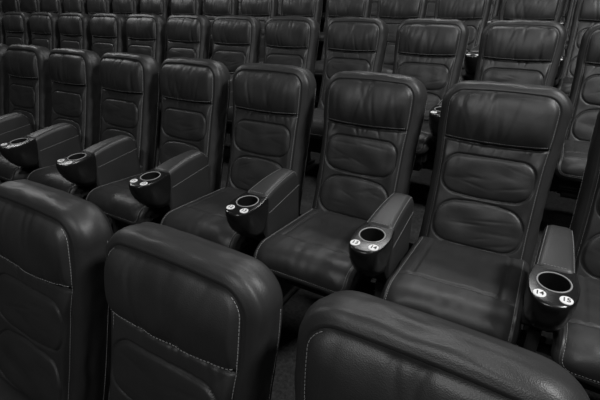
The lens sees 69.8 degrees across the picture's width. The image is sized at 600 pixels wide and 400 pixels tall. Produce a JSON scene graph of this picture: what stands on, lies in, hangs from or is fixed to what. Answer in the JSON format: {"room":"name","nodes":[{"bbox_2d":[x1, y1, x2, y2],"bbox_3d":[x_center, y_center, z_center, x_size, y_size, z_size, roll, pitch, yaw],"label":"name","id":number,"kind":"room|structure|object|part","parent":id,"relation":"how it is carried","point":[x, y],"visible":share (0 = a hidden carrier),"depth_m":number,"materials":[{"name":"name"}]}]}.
{"room":"auditorium","nodes":[
{"label":"auditorium","id":0,"kind":"room"},
{"bbox_2d":[322,0,325,12],"bbox_3d":[-0.884,-4.649,9.229,19.200,5.622,0.150,14,28,27],"label":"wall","id":1,"kind":"structure","parent":0,"point":[324,1],"depth_m":8.61,"materials":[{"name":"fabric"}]},
{"bbox_2d":[107,55,599,399],"bbox_3d":[-3.807,-0.826,5.516,19.200,1.756,11.376,14,28,27],"label":"floor","id":2,"kind":"structure","parent":0,"point":[558,211],"depth_m":2.75,"materials":[{"name":"carpet"}]},
{"bbox_2d":[0,0,4,12],"bbox_3d":[-5.819,-3.088,7.920,0.664,1.192,0.879,14,28,28],"label":"seat","id":3,"kind":"object","parent":2,"relation":"on","point":[1,1],"visible":0.06,"depth_m":7.89,"materials":[{"name":"black leather"}]},
{"bbox_2d":[0,12,5,44],"bbox_3d":[-4.355,-1.897,5.814,0.664,1.192,0.880,14,28,27],"label":"seat","id":4,"kind":"object","parent":2,"relation":"on","point":[2,30],"visible":0.16,"depth_m":5.82,"materials":[{"name":"black leather"}]},
{"bbox_2d":[0,43,8,182],"bbox_3d":[-2.885,-0.703,3.704,0.664,1.193,0.879,14,28,28],"label":"seat","id":5,"kind":"object","parent":2,"relation":"on","point":[4,77],"visible":0.3,"depth_m":3.73,"materials":[{"name":"black leather"}]},
{"bbox_2d":[3,0,22,12],"bbox_3d":[-5.301,-2.962,7.642,0.664,1.192,0.879,14,28,27],"label":"seat","id":6,"kind":"object","parent":2,"relation":"on","point":[8,5],"visible":0.13,"depth_m":7.63,"materials":[{"name":"black leather"}]},
{"bbox_2d":[3,12,31,46],"bbox_3d":[-3.838,-1.770,5.538,0.664,1.192,0.880,13,28,27],"label":"seat","id":7,"kind":"object","parent":2,"relation":"on","point":[16,24],"visible":0.3,"depth_m":5.56,"materials":[{"name":"black leather"}]},
{"bbox_2d":[0,44,51,180],"bbox_3d":[-2.366,-0.576,3.428,0.664,1.192,0.880,14,28,27],"label":"seat","id":8,"kind":"object","parent":2,"relation":"on","point":[30,99],"visible":0.57,"depth_m":3.46,"materials":[{"name":"black leather"}]},
{"bbox_3d":[-2.191,-0.452,3.250,0.123,0.374,0.330,14,28,27],"label":"armrest","id":9,"kind":"part","parent":8,"relation":"part of","materials":[{"name":"black leather"}]},
{"bbox_2d":[22,0,42,13],"bbox_3d":[-4.785,-2.835,7.366,0.664,1.193,0.879,14,28,28],"label":"seat","id":10,"kind":"object","parent":2,"relation":"on","point":[28,6],"visible":0.1,"depth_m":7.36,"materials":[{"name":"black leather"}]},
{"bbox_2d":[29,12,60,50],"bbox_3d":[-3.323,-1.644,5.261,0.664,1.194,0.879,14,28,28],"label":"seat","id":11,"kind":"object","parent":2,"relation":"on","point":[44,27],"visible":0.21,"depth_m":5.28,"materials":[{"name":"black leather"}]},
{"bbox_2d":[0,48,101,181],"bbox_3d":[-1.850,-0.449,3.151,0.664,1.192,0.879,14,28,27],"label":"seat","id":12,"kind":"object","parent":2,"relation":"on","point":[76,91],"visible":0.78,"depth_m":3.13,"materials":[{"name":"black leather"}]},
{"bbox_2d":[0,153,32,180],"bbox_3d":[-1.935,-0.297,3.148,0.496,0.143,0.584,14,28,27],"label":"seat cushion","id":13,"kind":"object","parent":12,"relation":"on","point":[9,171],"depth_m":2.86,"materials":[{"name":"black leather"}]},
{"bbox_2d":[0,136,38,167],"bbox_3d":[-1.800,-0.290,2.754,0.146,0.183,0.191,14,28,27],"label":"cup holder","id":14,"kind":"object","parent":12,"relation":"on","point":[23,152],"depth_m":2.73,"materials":[{"name":"black plastic"}]},
{"bbox_3d":[-1.675,-0.325,2.973,0.123,0.374,0.330,14,28,27],"label":"armrest","id":15,"kind":"part","parent":12,"relation":"part of","materials":[{"name":"black leather"}]},
{"bbox_2d":[41,0,64,15],"bbox_3d":[-4.267,-2.708,7.089,0.664,1.192,0.880,14,28,28],"label":"seat","id":16,"kind":"object","parent":2,"relation":"on","point":[53,6],"visible":0.12,"depth_m":7.09,"materials":[{"name":"black leather"}]},
{"bbox_2d":[0,179,112,399],"bbox_3d":[-0.992,0.652,1.326,0.713,1.193,0.878,14,28,28],"label":"seat","id":17,"kind":"object","parent":2,"relation":"on","point":[55,312],"visible":0.97,"depth_m":1.37,"materials":[{"name":"black leather"}]},
{"bbox_2d":[0,376,32,399],"bbox_3d":[-1.082,0.803,1.327,0.534,0.143,0.584,14,28,28],"label":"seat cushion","id":18,"kind":"object","parent":17,"relation":"on","point":[11,388],"depth_m":1.50,"materials":[{"name":"black leather"}]},
{"bbox_2d":[58,12,91,50],"bbox_3d":[-2.806,-1.517,4.984,0.664,1.193,0.880,14,28,28],"label":"seat","id":19,"kind":"object","parent":2,"relation":"on","point":[74,28],"visible":0.15,"depth_m":5.01,"materials":[{"name":"black leather"}]},
{"bbox_2d":[63,0,87,13],"bbox_3d":[-3.750,-2.582,6.812,0.664,1.192,0.879,14,28,27],"label":"seat","id":20,"kind":"object","parent":2,"relation":"on","point":[77,6],"visible":0.12,"depth_m":6.81,"materials":[{"name":"black leather"}]},
{"bbox_2d":[27,52,160,232],"bbox_3d":[-1.334,-0.324,2.874,0.664,1.194,0.879,14,28,28],"label":"seat","id":21,"kind":"object","parent":2,"relation":"on","point":[130,82],"visible":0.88,"depth_m":2.85,"materials":[{"name":"black leather"}]},
{"bbox_2d":[56,151,96,185],"bbox_3d":[-1.288,-0.163,2.477,0.146,0.183,0.191,14,28,27],"label":"cup holder","id":22,"kind":"object","parent":21,"relation":"on","point":[79,168],"depth_m":2.45,"materials":[{"name":"black plastic"}]},
{"bbox_2d":[27,165,143,197],"bbox_3d":[-1.420,-0.171,2.872,0.496,0.143,0.584,14,28,28],"label":"seat cushion","id":23,"kind":"object","parent":21,"relation":"on","point":[50,176],"depth_m":2.64,"materials":[{"name":"black leather"}]},
{"bbox_3d":[-1.161,-0.198,2.695,0.123,0.374,0.330,14,28,28],"label":"armrest","id":24,"kind":"part","parent":21,"relation":"part of","materials":[{"name":"black leather"}]},
{"bbox_2d":[87,0,112,16],"bbox_3d":[-3.233,-2.456,6.535,0.664,1.194,0.880,14,28,28],"label":"seat","id":25,"kind":"object","parent":2,"relation":"on","point":[93,6],"visible":0.1,"depth_m":6.54,"materials":[{"name":"black leather"}]},
{"bbox_2d":[90,13,126,57],"bbox_3d":[-2.289,-1.390,4.708,0.664,1.192,0.879,14,28,28],"label":"seat","id":26,"kind":"object","parent":2,"relation":"on","point":[108,30],"visible":0.17,"depth_m":4.73,"materials":[{"name":"black leather"}]},
{"bbox_2d":[112,0,140,19],"bbox_3d":[-2.716,-2.329,6.258,0.664,1.192,0.880,14,28,27],"label":"seat","id":27,"kind":"object","parent":2,"relation":"on","point":[125,8],"visible":0.07,"depth_m":6.27,"materials":[{"name":"black leather"}]},
{"bbox_2d":[126,14,166,136],"bbox_3d":[-1.770,-1.264,4.431,0.664,1.192,0.879,14,28,27],"label":"seat","id":28,"kind":"object","parent":2,"relation":"on","point":[146,33],"visible":0.22,"depth_m":4.46,"materials":[{"name":"black leather"}]},
{"bbox_2d":[140,0,170,21],"bbox_3d":[-2.199,-2.202,5.982,0.664,1.192,0.879,14,28,28],"label":"seat","id":29,"kind":"object","parent":2,"relation":"on","point":[162,8],"visible":0.13,"depth_m":5.99,"materials":[{"name":"black leather"}]},
{"bbox_2d":[86,57,229,225],"bbox_3d":[-0.817,-0.197,2.597,0.664,1.192,0.879,14,28,28],"label":"seat","id":30,"kind":"object","parent":2,"relation":"on","point":[195,92],"visible":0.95,"depth_m":2.57,"materials":[{"name":"black leather"}]},
{"bbox_2d":[86,173,165,224],"bbox_3d":[-0.903,-0.044,2.595,0.496,0.143,0.584,14,28,28],"label":"seat cushion","id":31,"kind":"object","parent":30,"relation":"on","point":[115,199],"depth_m":2.37,"materials":[{"name":"black leather"}]},
{"bbox_2d":[129,169,170,207],"bbox_3d":[-0.770,-0.036,2.200,0.146,0.183,0.191,14,28,27],"label":"cup holder","id":32,"kind":"object","parent":30,"relation":"on","point":[151,188],"depth_m":2.17,"materials":[{"name":"black plastic"}]},
{"bbox_3d":[-0.644,-0.072,2.418,0.123,0.374,0.330,14,28,28],"label":"armrest","id":33,"kind":"part","parent":30,"relation":"part of","materials":[{"name":"black leather"}]},
{"bbox_2d":[166,0,202,58],"bbox_3d":[-1.681,-2.075,5.705,0.664,1.192,0.879,14,28,27],"label":"seat","id":34,"kind":"object","parent":2,"relation":"on","point":[190,7],"visible":0.12,"depth_m":5.71,"materials":[{"name":"black leather"}]},
{"bbox_2d":[159,14,210,123],"bbox_3d":[-1.253,-1.138,4.153,0.664,1.194,0.880,13,28,27],"label":"seat","id":35,"kind":"object","parent":2,"relation":"on","point":[188,36],"visible":0.22,"depth_m":4.18,"materials":[{"name":"black leather"}]},
{"bbox_2d":[104,222,282,399],"bbox_3d":[-0.448,0.787,1.032,0.713,1.192,0.878,14,28,28],"label":"seat","id":36,"kind":"object","parent":2,"relation":"on","point":[193,317],"visible":1,"depth_m":1.05,"materials":[{"name":"black leather"}]},
{"bbox_2d":[204,0,238,58],"bbox_3d":[-1.166,-1.949,5.429,0.664,1.192,0.879,14,28,28],"label":"seat","id":37,"kind":"object","parent":2,"relation":"on","point":[212,8],"visible":0.16,"depth_m":5.44,"materials":[{"name":"black leather"}]},
{"bbox_2d":[212,15,261,162],"bbox_3d":[-0.735,-1.010,3.877,0.664,1.192,0.879,13,28,27],"label":"seat","id":38,"kind":"object","parent":2,"relation":"on","point":[236,39],"visible":0.27,"depth_m":3.91,"materials":[{"name":"black leather"}]},
{"bbox_3d":[-0.559,-0.887,3.700,0.123,0.374,0.330,13,28,27],"label":"armrest","id":39,"kind":"part","parent":38,"relation":"part of","materials":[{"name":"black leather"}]},
{"bbox_2d":[160,63,315,304],"bbox_3d":[-0.297,-0.070,2.320,0.664,1.192,0.879,13,28,27],"label":"seat","id":40,"kind":"object","parent":2,"relation":"on","point":[274,104],"visible":0.89,"depth_m":2.33,"materials":[{"name":"black leather"}]},
{"bbox_2d":[160,186,253,251],"bbox_3d":[-0.382,0.083,2.317,0.496,0.143,0.584,13,28,27],"label":"seat cushion","id":41,"kind":"object","parent":40,"relation":"on","point":[204,217],"depth_m":2.15,"materials":[{"name":"black leather"}]},
{"bbox_2d":[225,192,267,237],"bbox_3d":[-0.244,0.090,1.924,0.146,0.183,0.192,14,28,27],"label":"cup holder","id":42,"kind":"object","parent":40,"relation":"on","point":[246,214],"depth_m":1.88,"materials":[{"name":"black plastic"}]},
{"bbox_3d":[-0.121,0.054,2.144,0.123,0.374,0.330,13,28,27],"label":"armrest","id":43,"kind":"part","parent":40,"relation":"part of","materials":[{"name":"black leather"}]},
{"bbox_2d":[239,0,240,14],"bbox_3d":[-1.073,-2.760,6.702,0.664,1.192,0.879,14,28,27],"label":"seat","id":44,"kind":"object","parent":2,"relation":"on","point":[239,0],"visible":0.02,"depth_m":6.78,"materials":[{"name":"black leather"}]},
{"bbox_2d":[210,0,278,59],"bbox_3d":[-0.647,-1.822,5.152,0.664,1.192,0.879,14,28,28],"label":"seat","id":45,"kind":"object","parent":2,"relation":"on","point":[262,10],"visible":0.16,"depth_m":5.16,"materials":[{"name":"black leather"}]},
{"bbox_3d":[-0.474,-1.698,4.973,0.123,0.374,0.330,14,28,28],"label":"armrest","id":46,"kind":"part","parent":45,"relation":"part of","materials":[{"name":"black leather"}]},
{"bbox_2d":[227,16,319,166],"bbox_3d":[-0.218,-0.884,3.600,0.664,1.193,0.879,13,28,27],"label":"seat","id":47,"kind":"object","parent":2,"relation":"on","point":[288,40],"visible":0.27,"depth_m":3.63,"materials":[{"name":"black leather"}]},
{"bbox_2d":[227,106,232,124],"bbox_3d":[-0.303,-0.731,3.597,0.496,0.143,0.584,13,28,27],"label":"seat cushion","id":48,"kind":"object","parent":47,"relation":"on","point":[230,112],"depth_m":3.43,"materials":[{"name":"black leather"}]},
{"bbox_2d":[278,0,281,15],"bbox_3d":[-0.556,-2.634,6.425,0.664,1.194,0.880,14,28,28],"label":"seat","id":49,"kind":"object","parent":2,"relation":"on","point":[279,7],"visible":0.02,"depth_m":6.44,"materials":[{"name":"black leather"}]},
{"bbox_2d":[259,0,322,103],"bbox_3d":[-0.131,-1.696,4.875,0.664,1.193,0.879,14,28,28],"label":"seat","id":50,"kind":"object","parent":2,"relation":"on","point":[305,8],"visible":0.1,"depth_m":4.89,"materials":[{"name":"black leather"}]},
{"bbox_2d":[317,6,326,54],"bbox_3d":[0.477,-2.380,5.872,0.664,1.192,0.879,14,28,28],"label":"seat","id":51,"kind":"object","parent":2,"relation":"on","point":[322,34],"visible":0.06,"depth_m":5.79,"materials":[{"name":"black leather"}]},
{"bbox_2d":[319,32,324,42],"bbox_3d":[0.391,-2.228,5.870,0.496,0.143,0.584,14,28,28],"label":"seat cushion","id":52,"kind":"object","parent":51,"relation":"on","point":[321,38],"depth_m":5.63,"materials":[{"name":"black leather"}]},
{"bbox_2d":[320,0,326,31],"bbox_3d":[0.568,-3.192,7.145,0.664,1.192,0.880,14,28,28],"label":"seat","id":53,"kind":"object","parent":2,"relation":"on","point":[323,14],"visible":0.07,"depth_m":7.06,"materials":[{"name":"black leather"}]},
{"bbox_2d":[321,13,325,21],"bbox_3d":[0.481,-3.039,7.143,0.496,0.143,0.584,14,28,28],"label":"seat cushion","id":54,"kind":"object","parent":53,"relation":"on","point":[323,14],"depth_m":6.91,"materials":[{"name":"black leather"}]},
{"bbox_2d":[253,71,426,297],"bbox_3d":[0.217,0.057,2.044,0.664,1.192,0.880,14,28,28],"label":"seat","id":55,"kind":"object","parent":2,"relation":"on","point":[356,230],"visible":0.98,"depth_m":2.05,"materials":[{"name":"black leather"}]},
{"bbox_2d":[253,208,366,294],"bbox_3d":[0.131,0.209,2.042,0.496,0.143,0.584,14,28,28],"label":"seat cushion","id":56,"kind":"object","parent":55,"relation":"on","point":[311,250],"depth_m":1.88,"materials":[{"name":"black leather"}]},
{"bbox_2d":[349,222,393,276],"bbox_3d":[0.262,0.217,1.647,0.146,0.183,0.192,14,28,27],"label":"cup holder","id":57,"kind":"object","parent":55,"relation":"on","point":[371,246],"depth_m":1.60,"materials":[{"name":"black plastic"}]},
{"bbox_3d":[0.389,0.182,1.864,0.123,0.374,0.330,14,28,28],"label":"armrest","id":58,"kind":"part","parent":55,"relation":"part of","materials":[{"name":"black leather"}]},
{"bbox_2d":[314,0,371,89],"bbox_3d":[0.386,-1.569,4.598,0.664,1.192,0.880,14,28,28],"label":"seat","id":59,"kind":"object","parent":2,"relation":"on","point":[335,8],"visible":0.16,"depth_m":4.61,"materials":[{"name":"black leather"}]},
{"bbox_2d":[314,60,323,76],"bbox_3d":[0.299,-1.417,4.596,0.496,0.143,0.584,14,28,28],"label":"seat cushion","id":60,"kind":"object","parent":59,"relation":"on","point":[320,63],"depth_m":4.37,"materials":[{"name":"black leather"}]},
{"bbox_2d":[308,17,388,152],"bbox_3d":[0.296,-0.758,3.324,0.664,1.192,0.880,14,28,28],"label":"seat","id":61,"kind":"object","parent":2,"relation":"on","point":[351,43],"visible":0.29,"depth_m":3.36,"materials":[{"name":"black leather"}]},
{"bbox_2d":[310,108,323,138],"bbox_3d":[0.210,-0.605,3.322,0.496,0.143,0.584,14,28,28],"label":"seat cushion","id":62,"kind":"object","parent":61,"relation":"on","point":[317,129],"depth_m":3.09,"materials":[{"name":"black leather"}]},
{"bbox_2d":[370,0,377,17],"bbox_3d":[0.994,-2.254,5.595,0.664,1.192,0.879,14,28,28],"label":"seat","id":63,"kind":"object","parent":2,"relation":"on","point":[374,2],"visible":0.02,"depth_m":5.75,"materials":[{"name":"black leather"}]},
{"bbox_2d":[376,0,427,73],"bbox_3d":[0.905,-1.442,4.321,0.664,1.192,0.879,14,28,27],"label":"seat","id":64,"kind":"object","parent":2,"relation":"on","point":[393,13],"visible":0.2,"depth_m":4.39,"materials":[{"name":"black leather"}]},
{"bbox_2d":[382,64,392,73],"bbox_3d":[0.820,-1.290,4.318,0.496,0.143,0.584,14,28,27],"label":"seat cushion","id":65,"kind":"object","parent":64,"relation":"on","point":[387,68],"depth_m":4.05,"materials":[{"name":"black leather"}]},
{"bbox_2d":[392,18,468,170],"bbox_3d":[0.815,-0.631,3.047,0.664,1.192,0.879,14,28,27],"label":"seat","id":66,"kind":"object","parent":2,"relation":"on","point":[431,51],"visible":0.39,"depth_m":3.08,"materials":[{"name":"black leather"}]},
{"bbox_2d":[415,121,432,154],"bbox_3d":[0.729,-0.478,3.044,0.496,0.143,0.584,14,28,27],"label":"seat cushion","id":67,"kind":"object","parent":66,"relation":"on","point":[425,145],"depth_m":2.76,"materials":[{"name":"black leather"}]},
{"bbox_2d":[429,105,440,136],"bbox_3d":[0.864,-0.471,2.650,0.146,0.183,0.191,14,28,27],"label":"cup holder","id":68,"kind":"object","parent":66,"relation":"on","point":[434,114],"depth_m":2.60,"materials":[{"name":"black plastic"}]},
{"bbox_3d":[0.989,-0.506,2.869,0.123,0.374,0.330,14,28,27],"label":"armrest","id":69,"kind":"part","parent":66,"relation":"part of","materials":[{"name":"black leather"}]},
{"bbox_2d":[425,0,435,17],"bbox_3d":[1.514,-2.128,5.317,0.664,1.194,0.879,13,28,27],"label":"seat","id":70,"kind":"object","parent":2,"relation":"on","point":[431,3],"visible":0.02,"depth_m":5.40,"materials":[{"name":"black leather"}]},
{"bbox_2d":[294,290,589,399],"bbox_3d":[0.096,0.921,0.738,0.713,1.192,0.878,14,28,28],"label":"seat","id":71,"kind":"object","parent":2,"relation":"on","point":[352,345],"visible":1,"depth_m":0.79,"materials":[{"name":"black leather"}]},
{"bbox_2d":[434,0,491,81],"bbox_3d":[1.420,-1.317,4.044,0.664,1.194,0.879,14,28,28],"label":"seat","id":72,"kind":"object","parent":2,"relation":"on","point":[475,14],"visible":0.26,"depth_m":4.06,"materials":[{"name":"black leather"}]},
{"bbox_2d":[459,70,465,81],"bbox_3d":[1.333,-1.164,4.043,0.496,0.143,0.584,14,28,28],"label":"seat cushion","id":73,"kind":"object","parent":72,"relation":"on","point":[463,73],"depth_m":3.77,"materials":[{"name":"black leather"}]},
{"bbox_2d":[464,51,478,74],"bbox_3d":[1.464,-1.156,3.647,0.146,0.183,0.192,14,28,27],"label":"cup holder","id":74,"kind":"object","parent":72,"relation":"on","point":[470,59],"depth_m":3.60,"materials":[{"name":"black plastic"}]},
{"bbox_3d":[1.591,-1.191,3.865,0.123,0.374,0.330,14,28,28],"label":"armrest","id":75,"kind":"part","parent":72,"relation":"part of","materials":[{"name":"black leather"}]},
{"bbox_2d":[380,80,580,352],"bbox_3d":[0.736,0.184,1.767,0.664,1.192,0.879,14,28,27],"label":"seat","id":76,"kind":"object","parent":2,"relation":"on","point":[499,147],"visible":0.94,"depth_m":1.79,"materials":[{"name":"black leather"}]},
{"bbox_2d":[380,236,529,344],"bbox_3d":[0.651,0.336,1.764,0.496,0.143,0.584,14,28,27],"label":"seat cushion","id":77,"kind":"object","parent":76,"relation":"on","point":[478,284],"depth_m":1.66,"materials":[{"name":"black leather"}]},
{"bbox_3d":[0.912,0.307,1.590,0.123,0.374,0.330,14,28,27],"label":"armrest","id":78,"kind":"part","parent":76,"relation":"part of","materials":[{"name":"black leather"}]},
{"bbox_2d":[524,264,580,330],"bbox_3d":[0.788,0.343,1.371,0.146,0.183,0.192,14,28,27],"label":"cup holder","id":79,"kind":"object","parent":76,"relation":"on","point":[552,291],"depth_m":1.32,"materials":[{"name":"black plastic"}]},
{"bbox_2d":[487,0,501,24],"bbox_3d":[2.029,-2.001,5.041,0.664,1.192,0.879,14,28,28],"label":"seat","id":80,"kind":"object","parent":2,"relation":"on","point":[494,13],"visible":0.03,"depth_m":5.06,"materials":[{"name":"black leather"}]},
{"bbox_2d":[474,19,566,86],"bbox_3d":[1.330,-0.505,2.770,0.664,1.194,0.879,14,28,28],"label":"seat","id":81,"kind":"object","parent":2,"relation":"on","point":[521,51],"visible":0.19,"depth_m":2.81,"materials":[{"name":"black leather"}]},
{"bbox_2d":[498,0,565,87],"bbox_3d":[1.937,-1.189,3.768,0.664,1.192,0.879,14,28,28],"label":"seat","id":82,"kind":"object","parent":2,"relation":"on","point":[542,10],"visible":0.11,"depth_m":3.78,"materials":[{"name":"black leather"}]},
{"bbox_3d":[2.108,-1.064,3.588,0.123,0.374,0.330,14,28,28],"label":"armrest","id":83,"kind":"part","parent":82,"relation":"part of","materials":[{"name":"black leather"}]},
{"bbox_2d":[555,56,565,79],"bbox_3d":[1.981,-1.029,3.371,0.146,0.183,0.192,14,28,27],"label":"cup holder","id":84,"kind":"object","parent":82,"relation":"on","point":[563,59],"depth_m":3.31,"materials":[{"name":"black plastic"}]},
{"bbox_2d":[560,17,565,26],"bbox_3d":[2.547,-1.874,4.764,0.664,1.193,0.880,14,28,27],"label":"seat","id":85,"kind":"object","parent":2,"relation":"on","point":[562,21],"visible":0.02,"depth_m":4.37,"materials":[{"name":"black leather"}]},
{"bbox_2d":[562,0,569,18],"bbox_3d":[3.670,-2.432,5.484,0.664,1.192,0.879,14,28,28],"label":"seat","id":86,"kind":"object","parent":2,"relation":"on","point":[566,1],"visible":0.05,"depth_m":5.75,"materials":[{"name":"black leather"}]},
{"bbox_2d":[536,110,599,393],"bbox_3d":[1.251,0.310,1.490,0.664,1.192,0.880,14,28,28],"label":"seat","id":87,"kind":"object","parent":2,"relation":"on","point":[575,347],"visible":0.7,"depth_m":1.67,"materials":[{"name":"black leather"}]},
{"bbox_2d":[550,274,599,388],"bbox_3d":[1.165,0.462,1.488,0.496,0.143,0.584,14,28,28],"label":"seat cushion","id":88,"kind":"object","parent":87,"relation":"on","point":[575,347],"depth_m":1.39,"materials":[{"name":"black leather"}]},
{"bbox_2d":[564,0,576,51],"bbox_3d":[3.063,-1.747,4.487,0.664,1.192,0.879,14,28,28],"label":"seat","id":89,"kind":"object","parent":2,"relation":"on","point":[569,16],"visible":0.07,"depth_m":4.72,"materials":[{"name":"black leather"}]},
{"bbox_2d":[550,23,599,199],"bbox_3d":[1.848,-0.378,2.493,0.664,1.193,0.879,14,28,28],"label":"seat","id":90,"kind":"object","parent":2,"relation":"on","point":[584,96],"visible":0.69,"depth_m":2.66,"materials":[{"name":"black leather"}]},
{"bbox_2d":[554,140,589,182],"bbox_3d":[1.763,-0.225,2.491,0.496,0.143,0.584,14,28,28],"label":"seat cushion","id":91,"kind":"object","parent":90,"relation":"on","point":[572,161],"depth_m":2.37,"materials":[{"name":"black leather"}]},
{"bbox_2d":[556,0,599,96],"bbox_3d":[2.455,-1.063,3.491,0.664,1.192,0.880,14,28,28],"label":"seat","id":92,"kind":"object","parent":2,"relation":"on","point":[586,14],"visible":0.41,"depth_m":3.67,"materials":[{"name":"black leather"}]},
{"bbox_2d":[556,77,572,96],"bbox_3d":[2.369,-0.910,3.489,0.496,0.143,0.584,14,28,28],"label":"seat cushion","id":93,"kind":"object","parent":92,"relation":"on","point":[565,83],"depth_m":3.37,"materials":[{"name":"black leather"}]}
]}

